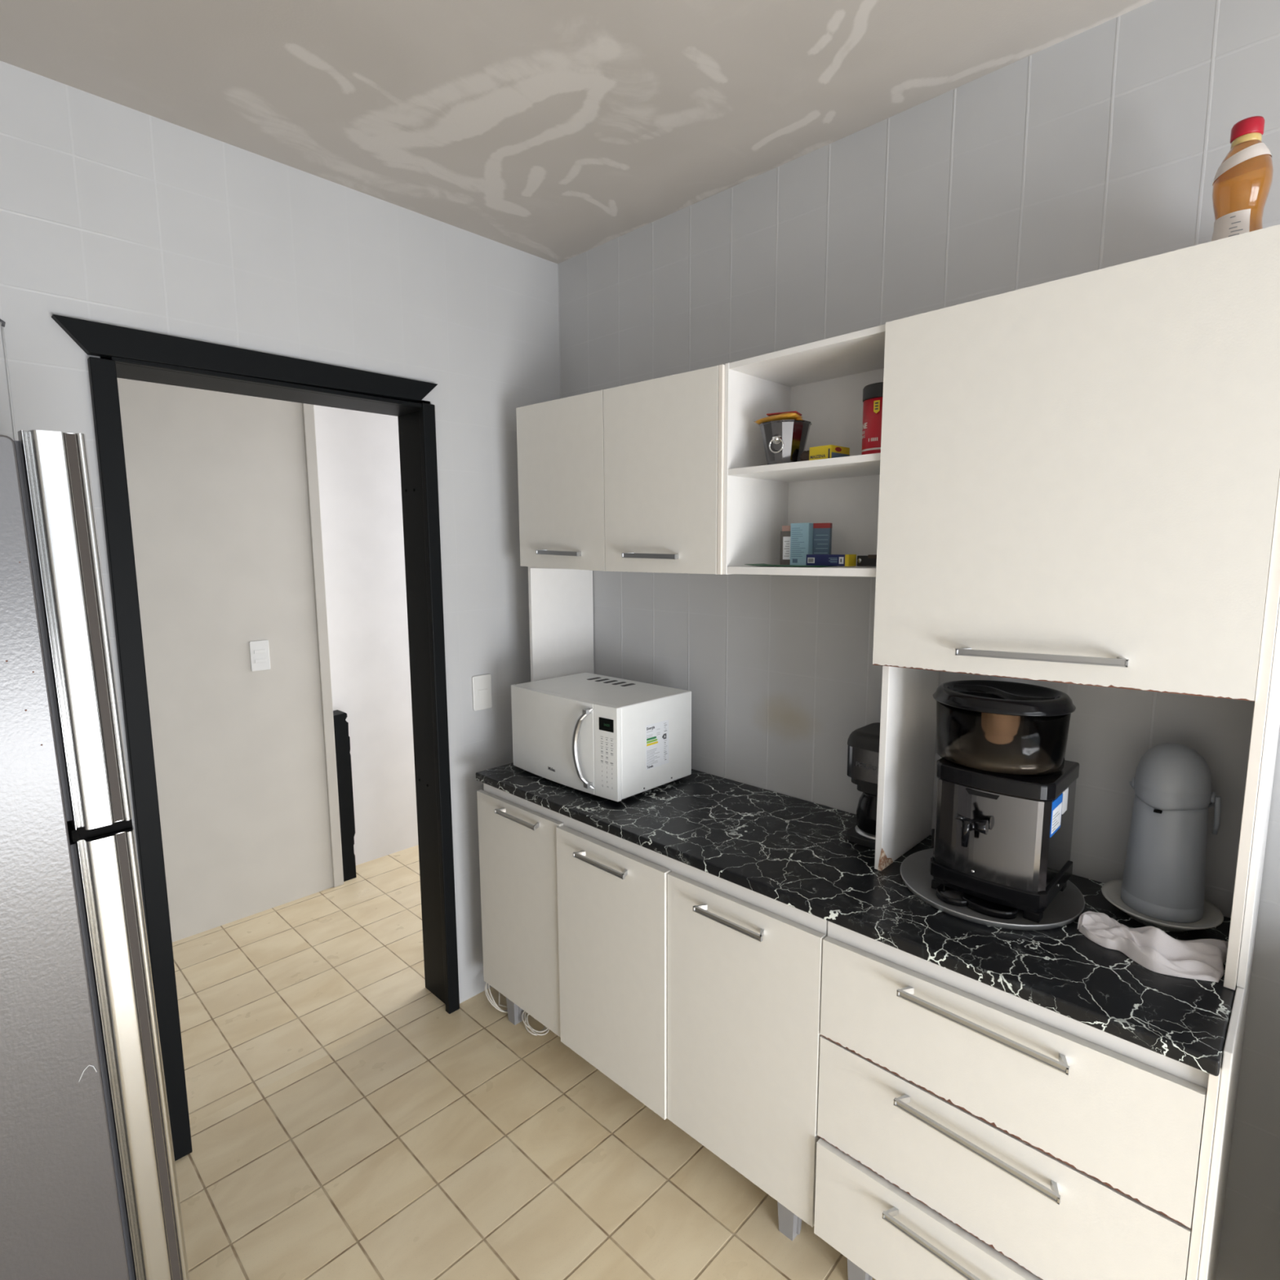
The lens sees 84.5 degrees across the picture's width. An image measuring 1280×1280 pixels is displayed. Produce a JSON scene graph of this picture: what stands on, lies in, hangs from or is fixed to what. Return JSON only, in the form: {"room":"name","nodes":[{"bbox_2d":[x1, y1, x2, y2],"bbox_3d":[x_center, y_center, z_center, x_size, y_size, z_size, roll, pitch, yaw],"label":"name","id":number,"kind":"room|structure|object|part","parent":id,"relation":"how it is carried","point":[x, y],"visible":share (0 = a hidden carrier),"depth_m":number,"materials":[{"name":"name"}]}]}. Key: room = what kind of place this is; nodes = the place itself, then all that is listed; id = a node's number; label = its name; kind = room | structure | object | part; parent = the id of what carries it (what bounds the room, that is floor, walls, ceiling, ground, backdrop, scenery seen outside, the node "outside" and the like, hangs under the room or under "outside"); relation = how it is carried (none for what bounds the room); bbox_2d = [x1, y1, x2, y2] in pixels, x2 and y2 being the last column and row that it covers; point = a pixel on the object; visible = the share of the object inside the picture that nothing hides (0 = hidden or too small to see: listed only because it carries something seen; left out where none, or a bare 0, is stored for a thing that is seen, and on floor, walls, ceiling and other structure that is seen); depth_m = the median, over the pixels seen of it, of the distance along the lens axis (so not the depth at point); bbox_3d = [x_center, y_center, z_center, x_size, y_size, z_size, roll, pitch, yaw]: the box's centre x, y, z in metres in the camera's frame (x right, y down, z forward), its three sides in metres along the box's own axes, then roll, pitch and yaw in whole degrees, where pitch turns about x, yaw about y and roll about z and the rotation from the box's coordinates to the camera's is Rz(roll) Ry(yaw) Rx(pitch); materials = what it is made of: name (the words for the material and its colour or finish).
{"room":"kitchen","nodes":[
{"label":"kitchen","id":0,"kind":"room"},
{"bbox_2d":[116,377,333,942],"bbox_3d":[-2.484,0.007,2.284,0.245,2.582,2.786,7,10,44],"label":"wall","id":1,"kind":"structure","parent":0,"point":[217,483],"depth_m":2.92,"materials":[{"name":"beige paint"}]},
{"bbox_2d":[248,640,270,671],"bbox_3d":[-1.622,0.067,3.005,0.010,0.129,0.075,7,10,44],"label":"light switch","id":2,"kind":"object","parent":1,"relation":"attached to","point":[259,650],"visible":1,"depth_m":3.00,"materials":[{"name":"white plastic"}]},
{"bbox_2d":[302,403,343,887],"bbox_3d":[-1.436,-0.115,3.174,0.012,2.582,0.046,7,10,44],"label":"trim","id":3,"kind":"structure","parent":1,"relation":"attached to","point":[308,409],"depth_m":3.18,"materials":[{"name":"beige paint"}]},
{"bbox_2d":[0,60,560,1003],"bbox_3d":[-1.180,0.057,1.855,0.150,2.582,2.620,7,10,44],"label":"wall","id":4,"kind":"structure","parent":0,"point":[112,213],"depth_m":1.89,"materials":[{"name":"paint"}]},
{"bbox_2d":[0,319,16,440],"bbox_3d":[-1.341,-0.344,1.519,0.017,0.665,0.014,2,8,14],"label":"cable","id":5,"kind":"object","parent":4,"relation":"hanging from","point":[1,320],"visible":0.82,"depth_m":1.50,"materials":[{"name":"plastic"}]},
{"bbox_2d":[51,314,459,1160],"bbox_3d":[-1.012,0.279,2.053,0.200,2.089,0.925,7,10,44],"label":"door frame","id":6,"kind":"structure","parent":4,"relation":"in","point":[135,354],"depth_m":1.84,"materials":[{"name":"black paint"}]},
{"bbox_3d":[-0.956,-0.715,1.863,0.028,0.069,0.925,7,10,44],"label":"head casing","id":7,"kind":"part","parent":6,"relation":"part of","materials":[{"name":"black paint"}]},
{"bbox_3d":[-0.653,0.276,2.304,0.026,2.025,0.042,7,10,44],"label":"casing","id":8,"kind":"part","parent":6,"relation":"part of","materials":[{"name":"black paint"}]},
{"bbox_2d":[471,673,492,711],"bbox_3d":[-0.542,0.180,2.419,0.010,0.120,0.074,7,10,44],"label":"light switch","id":9,"kind":"object","parent":4,"relation":"attached to","point":[481,684],"visible":1,"depth_m":2.41,"materials":[{"name":"white plastic"}]},
{"bbox_2d":[313,404,418,865],"bbox_3d":[-0.861,-0.232,4.050,0.100,2.582,2.034,7,10,44],"label":"wall","id":10,"kind":"structure","parent":0,"point":[358,455],"depth_m":3.50,"materials":[{"name":"white paint"}]},
{"bbox_2d":[172,844,875,1279],"bbox_3d":[0.130,1.418,1.351,5.335,0.001,4.820,7,10,44],"label":"floor","id":11,"kind":"structure","parent":0,"point":[345,1124],"depth_m":1.90,"materials":[{"name":"beige tile"}]},
{"bbox_2d":[0,430,189,1279],"bbox_3d":[-1.302,0.573,1.122,0.656,1.746,0.759,7,11,44],"label":"refrigerator","id":12,"kind":"object","parent":11,"relation":"on","point":[89,1190],"visible":1,"depth_m":1.08,"materials":[{"name":"grey metal"}]},
{"bbox_2d":[333,710,356,881],"bbox_3d":[-1.434,0.748,3.384,0.095,0.819,0.074,7,10,44],"label":"wooden panel","id":13,"kind":"object","parent":11,"relation":"on","point":[342,740],"visible":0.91,"depth_m":3.35,"materials":[{"name":"black paint"}]},
{"bbox_2d":[484,982,549,1035],"bbox_3d":[-0.411,1.236,2.396,0.283,0.089,0.134,7,10,44],"label":"power cable","id":14,"kind":"object","parent":11,"relation":"on","point":[494,1004],"visible":0.51,"depth_m":2.36,"materials":[{"name":"white plastic"}]},
{"bbox_2d":[476,782,827,1240],"bbox_3d":[0.074,0.900,2.058,1.246,0.844,0.511,7,10,44],"label":"base cabinet","id":15,"kind":"object","parent":11,"relation":"on","point":[695,992],"visible":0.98,"depth_m":1.74,"materials":[{"name":"white laminate"}]},
{"bbox_3d":[-0.419,1.226,2.374,0.056,0.122,0.056,7,10,44],"label":"leg","id":16,"kind":"part","parent":15,"relation":"part of","materials":[{"name":"grey plastic"}]},
{"bbox_3d":[-0.368,0.535,2.111,0.197,0.012,0.028,7,10,44],"label":"handle","id":17,"kind":"part","parent":15,"relation":"part of","materials":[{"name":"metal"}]},
{"bbox_3d":[-0.372,0.834,2.187,0.417,0.665,0.016,7,10,44],"label":"door","id":18,"kind":"part","parent":15,"relation":"part of","materials":[{"name":"white wood"}]},
{"bbox_3d":[-0.102,0.588,1.849,0.192,0.012,0.028,7,10,44],"label":"handle","id":19,"kind":"part","parent":15,"relation":"part of","materials":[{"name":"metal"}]},
{"bbox_3d":[-0.080,0.875,1.900,0.413,0.663,0.022,7,10,44],"label":"door","id":20,"kind":"part","parent":15,"relation":"part of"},
{"bbox_3d":[0.199,0.626,1.568,0.187,0.012,0.028,7,10,44],"label":"handle","id":21,"kind":"part","parent":15,"relation":"part of","materials":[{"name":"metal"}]},
{"bbox_3d":[0.224,0.911,1.615,0.416,0.662,0.018,7,10,44],"label":"door","id":22,"kind":"part","parent":15,"relation":"part of","materials":[{"name":"white wood"}]},
{"bbox_3d":[0.350,1.318,1.635,0.056,0.122,0.056,7,10,44],"label":"leg","id":23,"kind":"part","parent":15,"relation":"part of","materials":[{"name":"grey plastic"}]},
{"bbox_2d":[475,762,1236,1075],"bbox_3d":[0.313,0.493,1.796,1.854,0.026,0.504,7,10,44],"label":"countertop","id":24,"kind":"structure","parent":15,"relation":"on","point":[795,852],"depth_m":1.42,"materials":[{"name":"black stone"}]},
{"bbox_2d":[511,672,691,801],"bbox_3d":[-0.139,0.289,2.200,0.489,0.278,0.357,7,10,44],"label":"microwave oven","id":25,"kind":"object","parent":24,"relation":"on","point":[615,739],"visible":1,"depth_m":2.06,"materials":[{"name":"white metal"}]},
{"bbox_3d":[-0.268,0.292,2.131,0.399,0.265,0.027,7,10,44],"label":"door","id":26,"kind":"part","parent":25,"relation":"part of","materials":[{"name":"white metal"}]},
{"bbox_3d":[-0.162,0.306,1.996,0.071,0.231,0.028,2,8,20],"label":"handle","id":27,"kind":"part","parent":25,"relation":"part of","materials":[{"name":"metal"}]},
{"bbox_2d":[600,736,613,789],"bbox_3d":[-0.091,0.342,1.958,0.048,0.145,0.001,6,10,39],"label":"print","id":28,"kind":"object","parent":25,"relation":"attached to","point":[606,742],"depth_m":1.96},
{"bbox_3d":[-0.090,0.313,1.964,0.088,0.265,0.022,7,10,44],"label":"control panel","id":29,"kind":"part","parent":25,"relation":"part of","materials":[{"name":"white plastic"}]},
{"bbox_2d":[646,723,666,765],"bbox_3d":[0.050,0.302,2.046,0.001,0.112,0.087,7,10,44],"label":"print","id":30,"kind":"object","parent":25,"relation":"attached to","point":[656,733],"depth_m":2.04},
{"bbox_2d":[845,722,879,848],"bbox_3d":[0.587,0.350,1.715,0.127,0.273,0.168,7,10,44],"label":"coffee maker","id":31,"kind":"object","parent":24,"relation":"on","point":[863,743],"visible":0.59,"depth_m":1.67,"materials":[{"name":"black plastic"}]},
{"bbox_3d":[0.587,0.232,1.699,0.127,0.034,0.168,7,10,44],"label":"lid","id":32,"kind":"part","parent":31,"relation":"part of","materials":[{"name":"black plastic"}]},
{"bbox_3d":[0.585,0.467,1.721,0.114,0.005,0.114,7,10,44],"label":"hot plate","id":33,"kind":"part","parent":31,"relation":"part of","materials":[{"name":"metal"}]},
{"bbox_2d":[900,848,1084,930],"bbox_3d":[0.729,0.512,1.476,0.345,0.012,0.345,7,10,44],"label":"round tray","id":34,"kind":"object","parent":24,"relation":"on","point":[1068,904],"visible":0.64,"depth_m":1.40,"materials":[{"name":"metal"}]},
{"bbox_2d":[929,680,1079,923],"bbox_3d":[0.721,0.305,1.475,0.309,0.418,0.332,7,10,44],"label":"water dispenser","id":35,"kind":"object","parent":34,"relation":"on","point":[1002,833],"visible":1,"depth_m":1.36,"materials":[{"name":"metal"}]},
{"bbox_3d":[0.712,0.470,1.661,0.054,0.025,0.101,1,8,10],"label":"power cord","id":36,"kind":"part","parent":35,"relation":"part of","materials":[{"name":"black plastic"}]},
{"bbox_2d":[954,813,988,847],"bbox_3d":[0.642,0.368,1.363,0.053,0.066,0.050,7,10,44],"label":"tap","id":37,"kind":"object","parent":35,"relation":"on","point":[971,829],"depth_m":1.37,"materials":[{"name":"black plastic"}]},
{"bbox_2d":[936,884,1018,919],"bbox_3d":[0.666,0.517,1.396,0.151,0.016,0.074,7,10,44],"label":"drip tray","id":38,"kind":"object","parent":35,"relation":"on","point":[990,906],"depth_m":1.38,"materials":[{"name":"black plastic"}]},
{"bbox_3d":[0.734,0.184,1.437,0.245,0.126,0.230,7,10,44],"label":"tank","id":39,"kind":"part","parent":35,"relation":"part of","materials":[{"name":"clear plastic"}]},
{"bbox_3d":[0.733,0.113,1.428,0.259,0.026,0.244,7,10,44],"label":"lid","id":40,"kind":"part","parent":35,"relation":"part of","materials":[{"name":"black plastic"}]},
{"bbox_2d":[1052,811,1059,831],"bbox_3d":[0.788,0.343,1.335,0.001,0.030,0.044,7,10,44],"label":"print","id":41,"kind":"object","parent":35,"relation":"attached to","point":[1055,815],"depth_m":1.33},
{"bbox_3d":[0.792,0.338,1.338,0.001,0.046,0.063,7,10,44],"label":"sticker panel","id":42,"kind":"part","parent":35,"relation":"part of","materials":[{"name":"white paper"}]},
{"bbox_2d":[1077,911,1228,982],"bbox_3d":[0.917,0.523,1.237,0.244,0.051,0.160,3,8,22],"label":"dish towel","id":43,"kind":"object","parent":24,"relation":"on","point":[1150,947],"visible":1,"depth_m":1.21,"materials":[{"name":"white fabric"}]},
{"bbox_2d":[1101,879,1223,932],"bbox_3d":[0.998,0.517,1.353,0.189,0.032,0.189,7,10,44],"label":"saucer","id":44,"kind":"object","parent":24,"relation":"on","point":[1213,917],"visible":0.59,"depth_m":1.32,"materials":[{"name":"grey ceramic"}]},
{"bbox_2d":[1120,742,1221,923],"bbox_3d":[1.004,0.355,1.343,0.135,0.322,0.134,-4,8,-25],"label":"flask","id":45,"kind":"object","parent":44,"relation":"on","point":[1163,878],"visible":1,"depth_m":1.30,"materials":[{"name":"grey plastic"}]},
{"bbox_3d":[1.032,0.316,1.360,0.142,0.077,0.061,7,10,44],"label":"handle","id":46,"kind":"part","parent":45,"relation":"part of","materials":[{"name":"grey plastic"}]},
{"bbox_2d":[813,920,1256,1279],"bbox_3d":[0.752,0.968,1.409,0.628,0.872,0.525,7,10,44],"label":"base cabinet","id":47,"kind":"object","parent":11,"relation":"on","point":[968,1128],"visible":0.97,"depth_m":1.22,"materials":[{"name":"white laminate"}]},
{"bbox_3d":[0.475,1.333,1.515,0.056,0.122,0.056,7,10,44],"label":"leg","id":48,"kind":"part","parent":47,"relation":"part of","materials":[{"name":"grey plastic"}]},
{"bbox_3d":[0.594,1.179,1.283,0.599,0.220,0.028,7,10,44],"label":"drawer","id":49,"kind":"part","parent":47,"relation":"part of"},
{"bbox_3d":[0.571,1.113,1.257,0.276,0.024,0.028,7,10,44],"label":"handle","id":50,"kind":"part","parent":47,"relation":"part of","materials":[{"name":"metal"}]},
{"bbox_3d":[0.582,0.880,1.231,0.275,0.024,0.028,7,10,44],"label":"handle","id":51,"kind":"part","parent":47,"relation":"part of","materials":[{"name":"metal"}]},
{"bbox_3d":[0.579,0.658,1.203,0.276,0.016,0.028,7,10,44],"label":"handle","id":52,"kind":"part","parent":47,"relation":"part of","materials":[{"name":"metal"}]},
{"bbox_3d":[0.595,0.953,1.260,0.605,0.229,0.016,7,10,44],"label":"drawer","id":53,"kind":"part","parent":47,"relation":"part of","materials":[{"name":"white wood"}]},
{"bbox_3d":[0.981,0.954,1.214,0.012,0.740,0.482,7,10,44],"label":"panel","id":54,"kind":"part","parent":47,"relation":"part of","materials":[{"name":"white wood"}]},
{"bbox_3d":[0.994,0.940,1.210,0.010,0.768,0.468,7,10,44],"label":"panel","id":55,"kind":"part","parent":47,"relation":"part of","materials":[{"name":"white laminate"}]},
{"bbox_2d":[0,0,1154,263],"bbox_3d":[0.117,-1.143,1.016,5.335,0.001,4.820,7,10,44],"label":"ceiling","id":56,"kind":"structure","parent":0,"point":[557,131],"depth_m":1.51,"materials":[{"name":"paint"}]},
{"bbox_2d":[557,0,1279,1279],"bbox_3d":[1.188,0.114,1.321,4.000,2.582,0.100,7,10,44],"label":"wall","id":57,"kind":"structure","parent":0,"point":[1104,145],"depth_m":1.59,"materials":[{"name":"tile"}]},
{"bbox_2d":[515,364,724,681],"bbox_3d":[-0.005,-0.150,2.148,0.830,1.158,0.321,7,10,44],"label":"upper cabinet","id":58,"kind":"object","parent":57,"relation":"attached to","point":[629,477],"visible":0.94,"depth_m":2.00,"materials":[{"name":"white laminate"}]},
{"bbox_3d":[-0.248,-0.268,2.164,0.196,0.019,0.028,7,10,44],"label":"handle","id":59,"kind":"part","parent":58,"relation":"part of","materials":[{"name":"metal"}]},
{"bbox_3d":[-0.245,-0.474,2.164,0.407,0.516,0.016,7,10,44],"label":"door","id":60,"kind":"part","parent":58,"relation":"part of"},
{"bbox_3d":[-0.270,-0.179,2.434,0.014,1.145,0.276,7,10,44],"label":"panel","id":61,"kind":"part","parent":58,"relation":"part of","materials":[{"name":"white laminate"}]},
{"bbox_3d":[0.029,-0.227,1.898,0.196,0.016,0.028,7,10,44],"label":"handle","id":62,"kind":"part","parent":58,"relation":"part of","materials":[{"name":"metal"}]},
{"bbox_3d":[0.049,-0.436,1.882,0.406,0.510,0.016,7,10,44],"label":"door","id":63,"kind":"part","parent":58,"relation":"part of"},
{"bbox_3d":[0.297,-0.428,1.836,0.012,0.504,0.292,7,10,44],"label":"panel","id":64,"kind":"part","parent":58,"relation":"part of","materials":[{"name":"white laminate"}]},
{"bbox_2d":[723,324,885,577],"bbox_3d":[0.456,-0.414,1.689,0.418,0.513,0.284,7,10,44],"label":"open shelf unit","id":65,"kind":"object","parent":57,"relation":"attached to","point":[824,381],"visible":0.69,"depth_m":1.78,"materials":[{"name":"white laminate"}]},
{"bbox_3d":[0.309,-0.429,1.830,0.010,0.507,0.284,7,10,44],"label":"panel","id":66,"kind":"part","parent":65,"relation":"part of","materials":[{"name":"white laminate"}]},
{"bbox_2d":[779,525,791,564],"bbox_3d":[0.385,-0.245,1.820,0.036,0.100,0.037,7,10,44],"label":"spice jar","id":67,"kind":"object","parent":65,"relation":"on","point":[784,558],"visible":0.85,"depth_m":1.81,"materials":[{"name":"brown glass"}]},
{"bbox_3d":[0.385,-0.287,1.815,0.032,0.014,0.031,7,10,44],"label":"lid","id":68,"kind":"part","parent":67,"relation":"part of","materials":[{"name":"pink plastic"}]},
{"bbox_2d":[783,541,789,556],"bbox_3d":[0.376,-0.234,1.804,0.015,0.039,0.001,7,10,44],"label":"print","id":69,"kind":"object","parent":67,"relation":"attached to","point":[786,544],"depth_m":1.80},
{"bbox_2d":[759,419,812,464],"bbox_3d":[0.351,-0.470,1.707,0.123,0.102,0.126,7,10,44],"label":"metal bucket","id":70,"kind":"object","parent":65,"relation":"on","point":[784,441],"visible":0.84,"depth_m":1.67,"materials":[{"name":"silver metal"}]},
{"bbox_2d":[754,413,803,424],"bbox_3d":[0.334,-0.532,1.699,0.104,0.024,0.062,4,8,28],"label":"snack packet","id":71,"kind":"object","parent":70,"relation":"on","point":[784,415],"visible":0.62,"depth_m":1.67,"materials":[{"name":"orange plastic"}]},
{"bbox_2d":[766,410,801,416],"bbox_3d":[0.350,-0.546,1.707,0.074,0.004,0.052,4,8,28],"label":"sachet","id":72,"kind":"object","parent":71,"relation":"on","point":[794,411],"visible":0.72,"depth_m":1.69,"materials":[{"name":"red plastic"}]},
{"bbox_2d":[744,563,837,566],"bbox_3d":[0.363,-0.181,1.707,0.208,0.004,0.084,7,10,44],"label":"wrapper","id":73,"kind":"object","parent":65,"relation":"on","point":[761,564],"visible":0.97,"depth_m":1.73,"materials":[{"name":"green plastic"}]},
{"bbox_2d":[790,522,813,564],"bbox_3d":[0.407,-0.241,1.774,0.052,0.105,0.023,7,10,44],"label":"carton","id":74,"kind":"object","parent":65,"relation":"on","point":[801,534],"visible":0.88,"depth_m":1.76,"materials":[{"name":"blue cardboard"}]},
{"bbox_2d":[791,529,805,563],"bbox_3d":[0.398,-0.237,1.768,0.040,0.087,0.001,7,10,44],"label":"print","id":75,"kind":"object","parent":74,"relation":"attached to","point":[797,536],"depth_m":1.77},
{"bbox_2d":[800,450,809,461],"bbox_3d":[0.393,-0.429,1.658,0.030,0.033,0.020,4,9,32],"label":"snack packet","id":76,"kind":"object","parent":65,"relation":"on","point":[804,456],"visible":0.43,"depth_m":1.65,"materials":[{"name":"brown plastic"}]},
{"bbox_2d":[812,522,832,554],"bbox_3d":[0.458,-0.241,1.774,0.045,0.105,0.031,3,8,24],"label":"carton","id":77,"kind":"object","parent":65,"relation":"on","point":[822,532],"visible":0.73,"depth_m":1.76,"materials":[{"name":"blue cardboard"}]},
{"bbox_2d":[813,534,828,553],"bbox_3d":[0.453,-0.240,1.760,0.034,0.045,0.001,3,8,24],"label":"print","id":78,"kind":"object","parent":77,"relation":"attached to","point":[816,535],"depth_m":1.76},
{"bbox_2d":[808,444,849,460],"bbox_3d":[0.440,-0.428,1.633,0.079,0.036,0.059,-7,10,-42],"label":"carton","id":79,"kind":"object","parent":65,"relation":"on","point":[827,451],"visible":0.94,"depth_m":1.61,"materials":[{"name":"yellow cardboard"}]},
{"bbox_2d":[831,452,849,457],"bbox_3d":[0.460,-0.418,1.614,0.075,0.019,0.001,-7,10,-42],"label":"print","id":80,"kind":"object","parent":79,"relation":"attached to","point":[834,455],"depth_m":1.61},
{"bbox_2d":[805,554,856,566],"bbox_3d":[0.451,-0.189,1.668,0.031,0.027,0.118,-7,10,-40],"label":"carton","id":81,"kind":"object","parent":65,"relation":"on","point":[843,560],"visible":1,"depth_m":1.65,"materials":[{"name":"blue cardboard"}]},
{"bbox_3d":[0.552,-0.424,1.787,0.398,0.505,0.008,7,10,44],"label":"panel","id":82,"kind":"part","parent":65,"relation":"part of","materials":[{"name":"white laminate"}]},
{"bbox_2d":[857,554,876,566],"bbox_3d":[0.527,-0.182,1.608,0.027,0.026,0.056,-6,9,-36],"label":"package","id":83,"kind":"object","parent":65,"relation":"on","point":[869,560],"visible":0.78,"depth_m":1.60,"materials":[{"name":"black plastic"}]},
{"bbox_2d":[861,382,883,454],"bbox_3d":[0.536,-0.478,1.546,0.094,0.156,0.094,7,10,44],"label":"tub","id":84,"kind":"object","parent":65,"relation":"on","point":[873,393],"visible":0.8,"depth_m":1.52,"materials":[{"name":"red plastic"}]},
{"bbox_3d":[0.536,-0.539,1.538,0.094,0.032,0.094,7,10,44],"label":"lid","id":85,"kind":"part","parent":84,"relation":"part of","materials":[{"name":"black plastic"}]},
{"bbox_2d":[872,224,1279,990],"bbox_3d":[0.818,-0.053,1.358,0.641,1.163,0.321,7,10,44],"label":"upper cabinet","id":86,"kind":"object","parent":57,"relation":"attached to","point":[1079,482],"visible":1,"depth_m":1.19,"materials":[{"name":"white laminate"}]},
{"bbox_3d":[0.619,-0.077,1.581,0.016,1.154,0.276,7,10,44],"label":"panel","id":87,"kind":"part","parent":86,"relation":"part of","materials":[{"name":"white laminate"}]},
{"bbox_3d":[0.714,0.029,1.265,0.276,0.020,0.028,7,10,44],"label":"handle","id":88,"kind":"part","parent":86,"relation":"part of","materials":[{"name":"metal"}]},
{"bbox_3d":[0.721,-0.270,1.249,0.615,0.704,0.016,7,10,44],"label":"door","id":89,"kind":"part","parent":86,"relation":"part of","materials":[{"name":"white laminate"}]},
{"bbox_2d":[1211,115,1273,241],"bbox_3d":[0.972,-0.716,1.139,0.075,0.222,0.075,7,10,44],"label":"juice bottle","id":90,"kind":"object","parent":86,"relation":"on","point":[1242,182],"visible":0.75,"depth_m":1.11,"materials":[{"name":"orange plastic"}]},
{"bbox_2d":[1228,215,1243,236],"bbox_3d":[0.949,-0.652,1.123,0.005,0.049,0.018,-7,10,-42],"label":"print","id":91,"kind":"object","parent":90,"relation":"attached to","point":[1235,222],"depth_m":1.12},
{"bbox_3d":[1.046,-0.026,1.162,0.014,1.157,0.288,7,10,44],"label":"panel","id":92,"kind":"part","parent":86,"relation":"part of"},
{"bbox_3d":[1.061,-0.025,1.159,0.010,1.155,0.272,7,10,44],"label":"panel","id":93,"kind":"part","parent":86,"relation":"part of","materials":[{"name":"white laminate"}]}
]}

